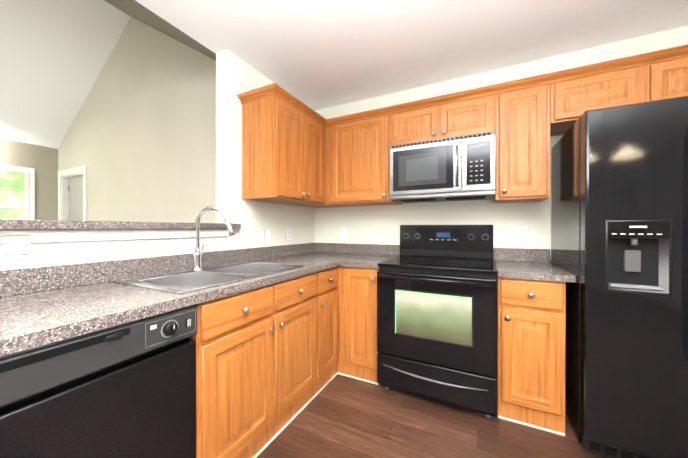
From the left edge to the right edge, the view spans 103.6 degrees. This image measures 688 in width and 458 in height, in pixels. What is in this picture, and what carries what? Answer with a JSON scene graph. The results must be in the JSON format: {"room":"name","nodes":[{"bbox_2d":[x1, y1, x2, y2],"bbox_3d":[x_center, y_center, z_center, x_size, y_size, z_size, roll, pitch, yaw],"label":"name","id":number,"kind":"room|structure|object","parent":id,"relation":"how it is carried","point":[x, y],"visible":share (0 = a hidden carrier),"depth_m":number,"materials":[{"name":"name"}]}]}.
{"room":"kitchen","nodes":[
{"label":"kitchen","id":0,"kind":"room"},
{"bbox_2d":[0,138,57,219],"bbox_3d":[-5.836,-0.569,2.326,0.120,1.574,5.070,0,0,27],"label":"wall","id":1,"kind":"structure","parent":0,"point":[38,158],"depth_m":4.28,"materials":[{"name":"beige paint"}]},
{"bbox_2d":[0,0,215,148],"bbox_3d":[-3.851,-2.014,1.327,4.559,1.574,5.070,0,0,27],"label":"ceiling","id":2,"kind":"structure","parent":0,"point":[54,55],"depth_m":3.43,"materials":[{"name":"white paint"}]},
{"bbox_2d":[0,229,227,269],"bbox_3d":[-1.450,0.589,0.905,0.120,1.170,2.449,0,0,27],"label":"wall","id":3,"kind":"structure","parent":0,"point":[42,254],"depth_m":1.32,"materials":[{"name":"white paint"}]},
{"bbox_2d":[0,236,30,255],"bbox_3d":[-1.302,0.066,1.051,0.008,0.075,0.119,0,0,27],"label":"outlet","id":4,"kind":"object","parent":3,"relation":"attached to","point":[15,245],"visible":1,"depth_m":1.06,"materials":[{"name":"grey plastic"}]},
{"bbox_2d":[0,229,228,242],"bbox_3d":[-1.389,0.031,0.872,0.016,0.052,2.448,0,0,27],"label":"trim","id":5,"kind":"structure","parent":3,"relation":"attached to","point":[61,235],"depth_m":1.33,"materials":[{"name":"white paint"}]},
{"bbox_2d":[0,219,240,229],"bbox_3d":[-1.482,-0.016,0.967,0.325,0.040,2.535,0,0,27],"label":"bar","id":6,"kind":"object","parent":3,"relation":"on","point":[8,224],"visible":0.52,"depth_m":1.25,"materials":[{"name":"stone"}]},
{"bbox_2d":[58,17,215,222],"bbox_3d":[-2.689,-0.793,3.517,4.439,3.914,0.120,0,0,27],"label":"wall","id":7,"kind":"structure","parent":0,"point":[139,140],"depth_m":3.29,"materials":[{"name":"beige paint"}]},
{"bbox_2d":[58,165,86,220],"bbox_3d":[-4.213,0.108,4.274,0.970,2.105,0.138,0,0,27],"label":"door frame","id":8,"kind":"structure","parent":7,"relation":"attached to","point":[63,182],"depth_m":4.39,"materials":[{"name":"white paint"}]},
{"bbox_2d":[68,176,82,220],"bbox_3d":[-4.204,0.156,4.285,0.754,1.986,0.105,0,0,27],"label":"door","id":9,"kind":"structure","parent":7,"relation":"in","point":[75,188],"depth_m":4.35,"materials":[{"name":"grey paint"}]},
{"bbox_2d":[216,49,313,249],"bbox_3d":[-0.641,-0.070,2.516,0.120,2.475,1.159,0,0,27],"label":"wall column","id":10,"kind":"structure","parent":0,"point":[235,75],"depth_m":2.06,"materials":[{"name":"white paint"}]},
{"bbox_2d":[264,228,270,241],"bbox_3d":[-0.656,0.054,2.334,0.015,0.119,0.075,0,0,27],"label":"light switch","id":11,"kind":"object","parent":10,"relation":"attached to","point":[267,234],"visible":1,"depth_m":2.33,"materials":[{"name":"grey plastic"}]},
{"bbox_2d":[242,96,323,205],"bbox_3d":[-0.463,-0.614,2.321,0.369,0.765,0.703,0,0,27],"label":"upper cabinet","id":12,"kind":"object","parent":10,"relation":"attached to","point":[282,152],"visible":0.98,"depth_m":2.06,"materials":[{"name":"brown wood"}]},
{"bbox_2d":[237,86,271,104],"bbox_3d":[-0.662,-0.985,1.999,0.300,0.060,0.047,0,0,27],"label":"crown molding","id":13,"kind":"structure","parent":12,"relation":"attached to","point":[257,94],"depth_m":2.00,"materials":[{"name":"brown wood"}]},
{"bbox_2d":[265,83,328,127],"bbox_3d":[-0.345,-0.986,2.200,0.047,0.060,0.690,0,0,27],"label":"crown molding","id":14,"kind":"structure","parent":12,"relation":"attached to","point":[273,89],"depth_m":2.11,"materials":[{"name":"brown wood"}]},
{"bbox_2d":[286,228,290,240],"bbox_3d":[-0.529,0.053,2.595,0.008,0.119,0.075,0,0,27],"label":"electrical outlet","id":15,"kind":"object","parent":10,"relation":"attached to","point":[288,234],"visible":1,"depth_m":2.59,"materials":[{"name":"grey plastic"}]},
{"bbox_2d":[135,0,687,110],"bbox_3d":[0.334,-1.356,-0.398,4.470,0.119,5.730,0,0,27],"label":"ceiling","id":16,"kind":"structure","parent":0,"point":[314,55],"depth_m":1.81,"materials":[{"name":"white paint"}]},
{"bbox_2d":[257,374,609,457],"bbox_3d":[0.280,1.229,-0.361,4.350,0.100,5.730,0,0,27],"label":"floor","id":17,"kind":"structure","parent":0,"point":[339,416],"depth_m":1.56,"materials":[{"name":"wood"}]},
{"bbox_2d":[0,304,198,457],"bbox_3d":[-0.975,0.737,0.948,0.630,0.874,0.606,0,0,27],"label":"dishwasher","id":18,"kind":"object","parent":17,"relation":"on","point":[126,390],"visible":0.94,"depth_m":0.83,"materials":[{"name":"black metal"}]},
{"bbox_2d":[190,272,316,457],"bbox_3d":[-0.650,0.734,1.629,0.658,0.875,0.896,0,0,27],"label":"base cabinet","id":19,"kind":"object","parent":17,"relation":"on","point":[256,365],"visible":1,"depth_m":1.36,"materials":[{"name":"brown wood"}]},
{"bbox_2d":[0,243,343,356],"bbox_3d":[-0.728,0.226,1.470,0.660,0.140,3.109,0,0,27],"label":"countertop","id":20,"kind":"structure","parent":19,"relation":"on","point":[41,306],"depth_m":1.09,"materials":[{"name":"stone"}]},
{"bbox_2d":[113,261,302,293],"bbox_3d":[-0.700,0.347,1.586,0.520,0.199,0.860,0,0,27],"label":"steel double sink","id":21,"kind":"object","parent":20,"relation":"in","point":[182,281],"visible":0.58,"depth_m":1.57,"materials":[{"name":"grey metal"}]},
{"bbox_2d":[192,206,234,270],"bbox_3d":[-0.804,0.057,1.654,0.241,0.390,0.151,0,0,27],"label":"chrome gooseneck faucet","id":22,"kind":"object","parent":20,"relation":"on","point":[197,260],"visible":1,"depth_m":1.64,"materials":[{"name":"silver metal"}]},
{"bbox_2d":[253,372,337,457],"bbox_3d":[-0.324,1.165,1.648,0.010,0.013,1.218,0,0,27],"label":"trim","id":23,"kind":"structure","parent":17,"relation":"on","point":[325,385],"depth_m":1.64,"materials":[{"name":"white paint"}]},
{"bbox_2d":[316,266,337,392],"bbox_3d":[-0.377,0.732,2.174,0.658,0.875,0.318,0,0,27],"label":"base cabinet","id":24,"kind":"object","parent":17,"relation":"on","point":[327,318],"visible":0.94,"depth_m":2.01,"materials":[{"name":"brown wood"}]},
{"bbox_2d":[337,266,378,382],"bbox_3d":[0.234,0.731,2.360,0.365,0.875,0.658,0,0,27],"label":"base cabinet","id":25,"kind":"object","parent":17,"relation":"on","point":[357,321],"visible":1,"depth_m":2.10,"materials":[{"name":"brown wood"}]},
{"bbox_2d":[344,243,399,268],"bbox_3d":[0.261,0.222,2.358,0.316,0.140,0.636,0,0,27],"label":"countertop","id":26,"kind":"structure","parent":25,"relation":"on","point":[355,255],"depth_m":2.59,"materials":[{"name":"stone"}]},
{"bbox_2d":[338,372,378,384],"bbox_3d":[0.119,1.163,2.100,0.336,0.013,0.011,0,0,27],"label":"trim","id":27,"kind":"structure","parent":17,"relation":"on","point":[368,381],"depth_m":2.10,"materials":[{"name":"white paint"}]},
{"bbox_2d":[377,225,497,417],"bbox_3d":[0.710,0.567,2.046,0.758,1.205,0.772,0,0,27],"label":"electric range","id":28,"kind":"object","parent":17,"relation":"on","point":[437,311],"visible":1,"depth_m":1.78,"materials":[{"name":"black metal"}]},
{"bbox_2d":[497,277,565,433],"bbox_3d":[1.232,0.733,1.860,0.332,0.875,0.658,0,0,27],"label":"base cabinet","id":29,"kind":"object","parent":17,"relation":"on","point":[531,356],"visible":1,"depth_m":1.59,"materials":[{"name":"brown wood"}]},
{"bbox_2d":[494,248,575,282],"bbox_3d":[1.255,0.224,1.861,0.373,0.140,0.636,0,0,27],"label":"countertop","id":30,"kind":"structure","parent":29,"relation":"on","point":[520,263],"depth_m":1.88,"materials":[{"name":"stone"}]},
{"bbox_2d":[498,416,564,435],"bbox_3d":[1.103,1.165,1.607,0.330,0.013,0.011,0,0,27],"label":"trim","id":31,"kind":"structure","parent":17,"relation":"on","point":[508,419],"depth_m":1.60,"materials":[{"name":"white paint"}]},
{"bbox_2d":[551,96,687,457],"bbox_3d":[1.779,0.272,1.472,0.905,1.801,0.803,0,0,27],"label":"refrigerator","id":32,"kind":"object","parent":17,"relation":"on","point":[619,212],"visible":0.85,"depth_m":1.31,"materials":[{"name":"black metal"}]},
{"bbox_2d":[314,26,687,262],"bbox_3d":[1.590,-0.068,2.115,4.470,2.475,0.120,0,0,27],"label":"wall","id":33,"kind":"structure","parent":0,"point":[378,224],"depth_m":2.29,"materials":[{"name":"white paint"}]},
{"bbox_2d":[303,128,337,207],"bbox_3d":[-0.256,-0.616,2.791,0.319,0.765,0.318,0,0,27],"label":"cabinet filler","id":34,"kind":"object","parent":33,"relation":"attached to","point":[318,206],"visible":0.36,"depth_m":2.58,"materials":[{"name":"brown wood"}]},
{"bbox_2d":[341,227,346,238],"bbox_3d":[-0.004,0.042,2.841,0.075,0.119,0.008,0,0,27],"label":"outlet","id":35,"kind":"object","parent":33,"relation":"attached to","point":[343,232],"visible":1,"depth_m":2.84,"materials":[{"name":"grey plastic"}]},
{"bbox_2d":[325,115,401,206],"bbox_3d":[0.170,-0.615,2.549,0.656,0.765,0.369,0,0,27],"label":"upper cabinet","id":36,"kind":"object","parent":33,"relation":"attached to","point":[357,163],"visible":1,"depth_m":2.40,"materials":[{"name":"brown wood"}]},
{"bbox_2d":[392,96,495,145],"bbox_3d":[0.805,-0.839,2.231,0.760,0.314,0.369,0,0,27],"label":"upper cabinet","id":37,"kind":"object","parent":33,"relation":"attached to","point":[468,117],"visible":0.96,"depth_m":2.07,"materials":[{"name":"brown wood"}]},
{"bbox_2d":[390,131,495,202],"bbox_3d":[0.790,-0.459,2.202,0.756,0.440,0.433,0,0,27],"label":"over-the-range microwave","id":38,"kind":"object","parent":37,"relation":"attached to","point":[460,168],"visible":1,"depth_m":2.03,"materials":[{"name":"grey metal"}]},
{"bbox_2d":[494,85,549,202],"bbox_3d":[1.288,-0.603,1.990,0.316,0.785,0.369,0,0,27],"label":"upper cabinet","id":39,"kind":"object","parent":33,"relation":"attached to","point":[522,123],"visible":1,"depth_m":1.85,"materials":[{"name":"brown wood"}]},
{"bbox_2d":[517,226,528,240],"bbox_3d":[1.409,0.034,2.133,0.075,0.119,0.008,0,0,27],"label":"outlet","id":40,"kind":"object","parent":33,"relation":"attached to","point":[522,233],"visible":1,"depth_m":2.13,"materials":[{"name":"white plastic"}]},
{"bbox_2d":[550,58,687,135],"bbox_3d":[1.847,-0.848,1.726,0.915,0.293,0.339,0,0,27],"label":"upper cabinet","id":41,"kind":"object","parent":33,"relation":"attached to","point":[572,102],"visible":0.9,"depth_m":1.64,"materials":[{"name":"brown wood"}]},
{"bbox_2d":[329,44,687,126],"bbox_3d":[1.013,-0.985,1.949,2.702,0.060,0.047,0,0,27],"label":"crown molding","id":42,"kind":"structure","parent":41,"relation":"attached to","point":[585,71],"depth_m":1.82,"materials":[{"name":"brown wood"}]},
{"bbox_3d":[-5.836,0.694,2.331,0.120,0.950,5.070,0,0,27],"label":"wall","id":43,"kind":"structure","parent":0,"visible":0},
{"bbox_2d":[0,164,34,219],"bbox_3d":[-5.133,-0.327,3.636,0.125,1.220,1.320,0,0,27],"label":"window","id":44,"kind":"structure","parent":43,"relation":"in","point":[32,174],"depth_m":4.18,"materials":[{"name":"white paint"}]},
{"bbox_2d":[0,167,29,219],"bbox_3d":[-5.133,-0.361,3.636,0.033,1.066,1.230,0,0,27],"label":"window blinds slats","id":45,"kind":"structure","parent":44,"relation":"attached to","point":[15,170],"depth_m":4.05,"materials":[{"name":"white paint"}]},
{"label":"outside","id":46,"kind":"structure","parent":0,"visible":0},
{"bbox_2d":[0,170,24,219],"bbox_3d":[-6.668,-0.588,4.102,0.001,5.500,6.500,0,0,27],"label":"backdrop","id":47,"kind":"structure","parent":46,"point":[13,191],"depth_m":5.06,"materials":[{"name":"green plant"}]}
]}

